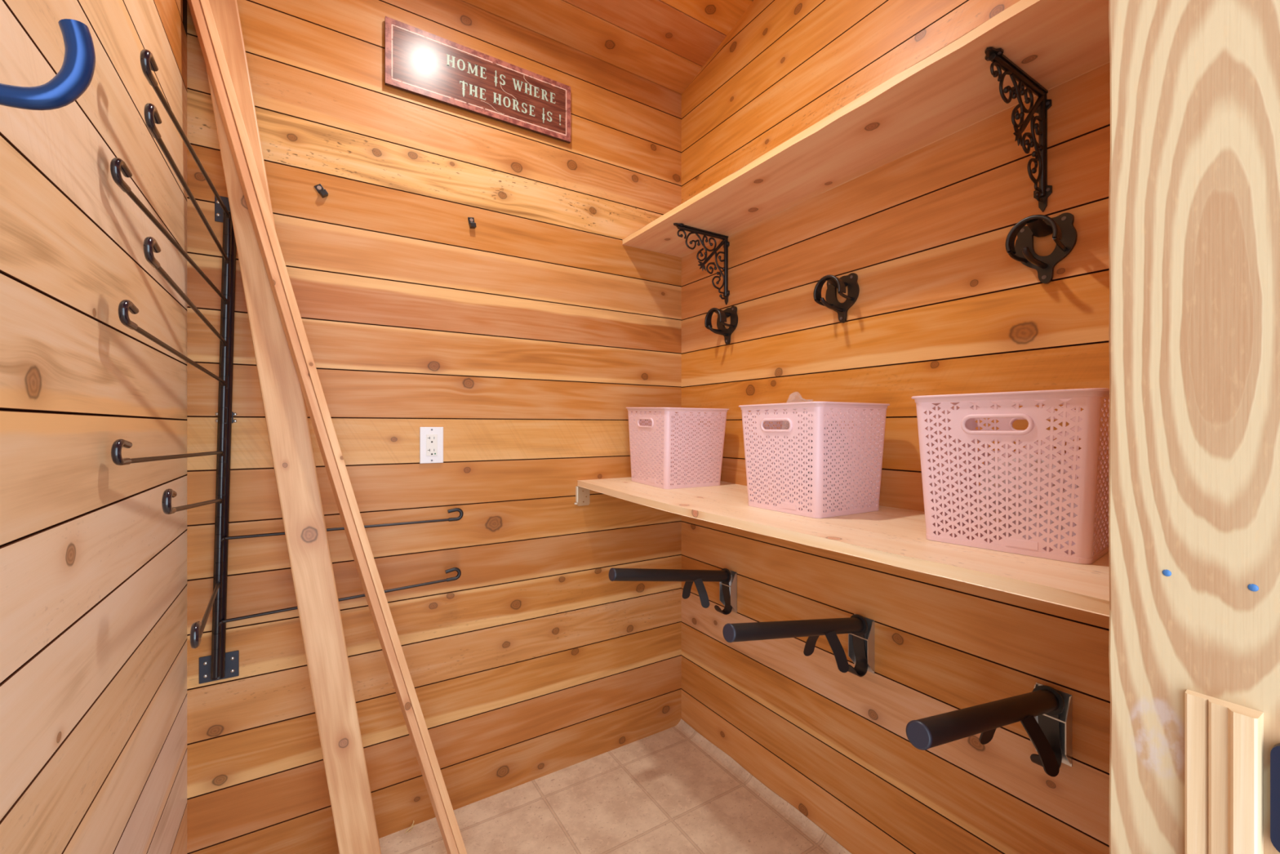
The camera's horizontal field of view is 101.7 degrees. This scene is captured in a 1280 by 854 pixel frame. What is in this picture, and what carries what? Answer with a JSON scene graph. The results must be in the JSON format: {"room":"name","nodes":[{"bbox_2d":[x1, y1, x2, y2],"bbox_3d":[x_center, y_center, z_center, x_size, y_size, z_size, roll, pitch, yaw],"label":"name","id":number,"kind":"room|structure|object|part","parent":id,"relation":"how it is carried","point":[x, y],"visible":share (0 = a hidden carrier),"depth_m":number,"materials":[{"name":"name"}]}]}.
{"room":"farm building","nodes":[
{"label":"farm building","id":0,"kind":"room"},
{"bbox_2d":[0,0,186,853],"bbox_3d":[-0.758,-0.308,0.598,0.109,3.104,1.770,0,0,-32],"label":"wall","id":1,"kind":"structure","parent":0,"point":[93,567],"depth_m":0.75,"materials":[{"name":"brown wood"}]},
{"bbox_2d":[0,18,95,110],"bbox_3d":[-0.475,-0.262,0.369,0.125,0.093,0.030,0,0,-32],"label":"hook","id":2,"kind":"object","parent":1,"relation":"attached to","point":[75,75],"visible":1,"depth_m":0.39,"materials":[{"name":"blue metal"}]},
{"bbox_2d":[182,0,681,853],"bbox_3d":[-0.511,-0.080,1.779,1.700,2.760,0.060,0,0,-32],"label":"wall","id":3,"kind":"structure","parent":0,"point":[528,334],"depth_m":1.67,"materials":[{"name":"brown wood"}]},
{"bbox_2d":[110,48,463,684],"bbox_3d":[-0.691,0.029,1.237,0.668,1.269,0.662,0,0,-32],"label":"rack","id":4,"kind":"object","parent":3,"relation":"attached to","point":[221,664],"visible":0.96,"depth_m":1.33,"materials":[{"name":"metal"}]},
{"bbox_3d":[-0.943,0.069,1.082,0.008,0.037,0.585,0,0,-27],"label":"swing arm","id":5,"kind":"part","parent":4,"relation":"part of","materials":[{"name":"metal"}]},
{"bbox_3d":[-0.941,-0.342,1.085,0.008,0.078,0.583,0,0,-26],"label":"swing arm","id":6,"kind":"part","parent":4,"relation":"part of","materials":[{"name":"metal"}]},
{"bbox_3d":[-0.939,-0.128,1.085,0.008,0.071,0.583,0,0,-27],"label":"swing arm","id":7,"kind":"part","parent":4,"relation":"part of","materials":[{"name":"metal"}]},
{"bbox_3d":[-0.926,-0.230,1.092,0.008,0.071,0.583,0,0,-30],"label":"swing arm","id":8,"kind":"part","parent":4,"relation":"part of","materials":[{"name":"metal"}]},
{"bbox_3d":[-0.924,-0.541,1.093,0.008,0.034,0.585,0,0,-29],"label":"swing arm","id":9,"kind":"part","parent":4,"relation":"part of","materials":[{"name":"metal"}]},
{"bbox_3d":[-0.923,-0.441,1.094,0.008,0.067,0.584,0,0,-29],"label":"swing arm","id":10,"kind":"part","parent":4,"relation":"part of","materials":[{"name":"metal"}]},
{"bbox_3d":[-0.921,0.171,1.095,0.008,0.077,0.583,0,0,-33],"label":"swing arm","id":11,"kind":"part","parent":4,"relation":"part of","materials":[{"name":"metal"}]},
{"bbox_3d":[-0.910,0.388,1.103,0.008,0.070,0.583,0,0,-36],"label":"swing arm","id":12,"kind":"part","parent":4,"relation":"part of","materials":[{"name":"metal"}]},
{"bbox_3d":[-1.103,0.629,1.366,0.082,0.068,0.004,0,0,-32],"label":"mounting plate","id":13,"kind":"part","parent":4,"relation":"part of","materials":[{"name":"black metal"}]},
{"bbox_3d":[-1.081,-0.572,1.379,0.070,0.068,0.004,0,0,-32],"label":"mounting plate","id":14,"kind":"part","parent":4,"relation":"part of","materials":[{"name":"black metal"}]},
{"bbox_3d":[-1.080,0.044,1.352,0.055,1.209,0.022,0,0,-32],"label":"post","id":15,"kind":"part","parent":4,"relation":"part of","materials":[{"name":"metal"}]},
{"bbox_3d":[-0.845,0.500,1.483,0.569,0.047,0.011,0,0,-32],"label":"swing arm","id":16,"kind":"part","parent":4,"relation":"part of","materials":[{"name":"metal"}]},
{"bbox_3d":[-0.840,0.296,1.485,0.569,0.027,0.011,0,0,-32],"label":"swing arm","id":17,"kind":"part","parent":4,"relation":"part of","materials":[{"name":"metal"}]},
{"bbox_2d":[314,183,328,197],"bbox_3d":[-0.907,-0.675,1.481,0.035,0.039,0.018,0,0,-32],"label":"clip","id":18,"kind":"object","parent":3,"relation":"attached to","point":[323,193],"visible":1,"depth_m":1.48,"materials":[{"name":"black metal"}]},
{"bbox_3d":[-0.914,-0.680,1.486,0.020,0.023,0.003,-40,20,-26],"label":"clip plate","id":19,"kind":"part","parent":18,"relation":"part of","materials":[{"name":"black metal"}]},
{"bbox_2d":[419,426,443,463],"bbox_3d":[-0.657,0.057,1.644,0.070,0.114,0.008,0,0,-32],"label":"power outlet","id":20,"kind":"object","parent":3,"relation":"attached to","point":[431,438],"visible":1,"depth_m":1.64,"materials":[{"name":"white plastic"}]},
{"bbox_2d":[426,434,437,455],"bbox_3d":[-0.656,0.057,1.642,0.033,0.067,0.002,0,0,-32],"label":"receptacle","id":21,"kind":"object","parent":20,"relation":"attached to","point":[431,439],"depth_m":1.64,"materials":[{"name":"plastic"}]},
{"bbox_2d":[467,217,476,228],"bbox_3d":[-0.550,-0.672,1.707,0.024,0.038,0.018,0,0,-32],"label":"clip","id":22,"kind":"object","parent":3,"relation":"attached to","point":[471,220],"visible":1,"depth_m":1.71,"materials":[{"name":"black metal"}]},
{"bbox_3d":[-0.555,-0.678,1.713,0.020,0.023,0.003,-11,6,-32],"label":"clip plate","id":23,"kind":"part","parent":22,"relation":"part of","materials":[{"name":"black metal"}]},
{"bbox_2d":[384,16,570,143],"bbox_3d":[-0.511,-1.132,1.730,0.607,0.200,0.019,0,0,-32],"label":"wall sign","id":24,"kind":"object","parent":3,"relation":"attached to","point":[419,62],"visible":1,"depth_m":1.70,"materials":[{"name":"brown wood"}]},
{"bbox_2d":[573,486,589,506],"bbox_3d":[-0.211,0.255,1.922,0.063,0.073,0.014,0,0,-32],"label":"brace","id":25,"kind":"object","parent":3,"relation":"attached to","point":[580,495],"visible":0.91,"depth_m":1.93,"materials":[{"name":"wood"}]},
{"bbox_2d":[462,0,752,93],"bbox_3d":[-0.034,-1.638,1.006,1.720,0.503,1.856,0,0,-32],"label":"ceiling","id":26,"kind":"structure","parent":0,"point":[666,43],"depth_m":1.86,"materials":[{"name":"brown wood"}]},
{"bbox_2d":[378,718,851,853],"bbox_3d":[0.336,1.257,0.445,1.700,0.082,3.300,0,0,-32],"label":"floor","id":27,"kind":"structure","parent":0,"point":[672,790],"depth_m":1.67,"materials":[{"name":"tile"}]},
{"bbox_2d":[205,0,381,853],"bbox_3d":[-0.895,0.040,1.336,0.496,2.410,0.074,0,0,1],"label":"plank","id":28,"kind":"object","parent":27,"relation":"on","point":[282,397],"visible":0.85,"depth_m":1.32,"materials":[{"name":"beige wood"}]},
{"bbox_2d":[186,0,466,853],"bbox_3d":[-0.795,0.083,1.348,0.667,2.319,0.044,0,0,-13],"label":"strip","id":29,"kind":"object","parent":27,"relation":"on","point":[200,24],"visible":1,"depth_m":1.33,"materials":[{"name":"beige wood"}]},
{"bbox_2d":[404,820,416,833],"bbox_3d":[-0.706,1.227,1.600,0.032,0.025,0.010,0,0,-42],"label":"straw wisp","id":30,"kind":"object","parent":27,"relation":"on","point":[412,825],"visible":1,"depth_m":1.60,"materials":[{"name":"beige plant"}]},
{"bbox_2d":[681,0,1110,853],"bbox_3d":[0.642,-0.285,1.490,0.059,3.059,1.760,0,0,-32],"label":"wall","id":31,"kind":"structure","parent":0,"point":[942,306],"depth_m":1.38,"materials":[{"name":"brown wood"}]},
{"bbox_2d":[608,567,737,614],"bbox_3d":[0.122,0.563,1.783,0.506,0.231,0.125,0,0,-32],"label":"rack","id":32,"kind":"object","parent":31,"relation":"attached to","point":[727,579],"visible":1,"depth_m":1.80,"materials":[{"name":"black metal"}]},
{"bbox_2d":[673,222,729,304],"bbox_3d":[0.220,-0.581,1.872,0.246,0.254,0.032,0,0,-32],"label":"shelf bracket","id":33,"kind":"object","parent":31,"relation":"attached to","point":[681,227],"visible":1,"depth_m":1.90,"materials":[{"name":"black metal"}]},
{"bbox_2d":[704,306,737,344],"bbox_3d":[0.287,-0.373,1.907,0.092,0.136,0.109,0,0,-32],"label":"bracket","id":34,"kind":"object","parent":31,"relation":"attached to","point":[722,315],"visible":1,"depth_m":1.91,"materials":[{"name":"black metal"}]},
{"bbox_3d":[0.323,-0.373,1.930,0.008,0.136,0.109,0,0,-32],"label":"plate","id":35,"kind":"part","parent":34,"relation":"part of","materials":[{"name":"black metal"}]},
{"bbox_2d":[722,613,874,676],"bbox_3d":[0.414,0.566,1.322,0.506,0.231,0.125,0,0,-32],"label":"rack","id":36,"kind":"object","parent":31,"relation":"attached to","point":[860,628],"visible":1,"depth_m":1.34,"materials":[{"name":"black metal"}]},
{"bbox_2d":[813,272,859,323],"bbox_3d":[0.551,-0.370,1.490,0.092,0.136,0.109,0,0,-32],"label":"hook","id":37,"kind":"object","parent":31,"relation":"attached to","point":[833,282],"visible":1,"depth_m":1.49,"materials":[{"name":"black metal"}]},
{"bbox_2d":[577,477,1109,616],"bbox_3d":[0.392,0.216,1.382,0.479,0.038,1.576,0,0,-32],"label":"storage shelf","id":38,"kind":"object","parent":31,"relation":"attached to","point":[890,535],"visible":0.51,"depth_m":0.97,"materials":[{"name":"brown wood"}]},
{"bbox_2d":[626,407,728,488],"bbox_3d":[0.132,0.067,1.888,0.279,0.281,0.287,0,0,-31],"label":"storage basket","id":39,"kind":"object","parent":38,"relation":"on","point":[682,473],"visible":1,"depth_m":1.79,"materials":[{"name":"pink plastic"}]},
{"bbox_3d":[0.041,0.186,1.805,0.002,0.013,0.046,0,2,-31],"label":"maker plate","id":40,"kind":"part","parent":39,"relation":"part of","materials":[{"name":"pink plastic"}]},
{"bbox_2d":[738,401,889,518],"bbox_3d":[0.454,0.077,1.377,0.279,0.272,0.287,0,0,-31],"label":"storage basket","id":41,"kind":"object","parent":38,"relation":"on","point":[811,417],"visible":0.99,"depth_m":1.27,"materials":[{"name":"pink plastic"}]},
{"bbox_3d":[0.368,0.196,1.286,0.002,0.013,0.046,0,0,-31],"label":"maker plate","id":42,"kind":"part","parent":41,"relation":"part of","materials":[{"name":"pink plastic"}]},
{"bbox_2d":[806,421,850,508],"bbox_3d":[0.479,0.095,1.330,0.149,0.223,0.078,0,0,-22],"label":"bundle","id":43,"kind":"object","parent":41,"relation":"in","point":[833,421],"visible":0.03,"depth_m":1.31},
{"bbox_2d":[911,387,1109,564],"bbox_3d":[0.709,0.077,0.973,0.279,0.272,0.287,0,0,-39],"label":"storage basket","id":44,"kind":"object","parent":38,"relation":"on","point":[948,437],"visible":0.8,"depth_m":0.88,"materials":[{"name":"pink plastic"}]},
{"bbox_3d":[0.638,0.196,0.871,0.002,0.013,0.046,0,0,-39],"label":"maker plate","id":45,"kind":"part","parent":44,"relation":"part of","materials":[{"name":"pink plastic"}]},
{"bbox_2d":[622,0,1110,257],"bbox_3d":[0.473,-0.718,1.433,0.287,0.021,1.576,0,0,-32],"label":"wall shelf","id":46,"kind":"object","parent":31,"relation":"attached to","point":[953,89],"visible":0.93,"depth_m":1.18,"materials":[{"name":"brown wood"}]},
{"bbox_2d":[906,682,1071,777],"bbox_3d":[0.649,0.580,0.951,0.506,0.231,0.125,0,0,-32],"label":"rack","id":47,"kind":"object","parent":31,"relation":"attached to","point":[1045,713],"visible":1,"depth_m":0.96,"materials":[{"name":"black metal"}]},
{"bbox_2d":[984,46,1052,212],"bbox_3d":[0.750,-0.581,1.036,0.246,0.254,0.032,0,0,-32],"label":"shelf bracket","id":48,"kind":"object","parent":31,"relation":"attached to","point":[1041,193],"visible":1,"depth_m":1.06,"materials":[{"name":"black metal"}]},
{"bbox_2d":[1004,212,1077,284],"bbox_3d":[0.815,-0.369,1.073,0.092,0.136,0.109,0,0,-32],"label":"hook","id":49,"kind":"object","parent":31,"relation":"attached to","point":[1064,234],"visible":1,"depth_m":1.08,"materials":[{"name":"black metal"}]},
{"bbox_3d":[0.395,-0.320,0.352,1.576,3.120,0.155,0,0,-32],"label":"wall","id":50,"kind":"structure","parent":0,"visible":0},
{"bbox_2d":[1108,0,1279,853],"bbox_3d":[0.467,0.180,0.383,0.021,2.120,0.185,0,0,-32],"label":"trim","id":51,"kind":"structure","parent":50,"relation":"attached to","point":[1194,192],"depth_m":0.41,"materials":[{"name":"brown wood"}]},
{"bbox_2d":[1185,689,1263,853],"bbox_3d":[0.439,0.725,0.393,0.018,1.031,0.040,0,0,-32],"label":"trim","id":52,"kind":"structure","parent":50,"relation":"attached to","point":[1224,740],"depth_m":0.39,"materials":[{"name":"brown wood"}]},
{"bbox_2d":[1270,742,1279,852],"bbox_3d":[0.461,0.265,0.366,0.008,0.080,0.022,0,0,-32],"label":"door latch","id":53,"kind":"structure","parent":50,"relation":"in","point":[1275,751],"depth_m":0.37,"materials":[{"name":"metal"}]}
]}

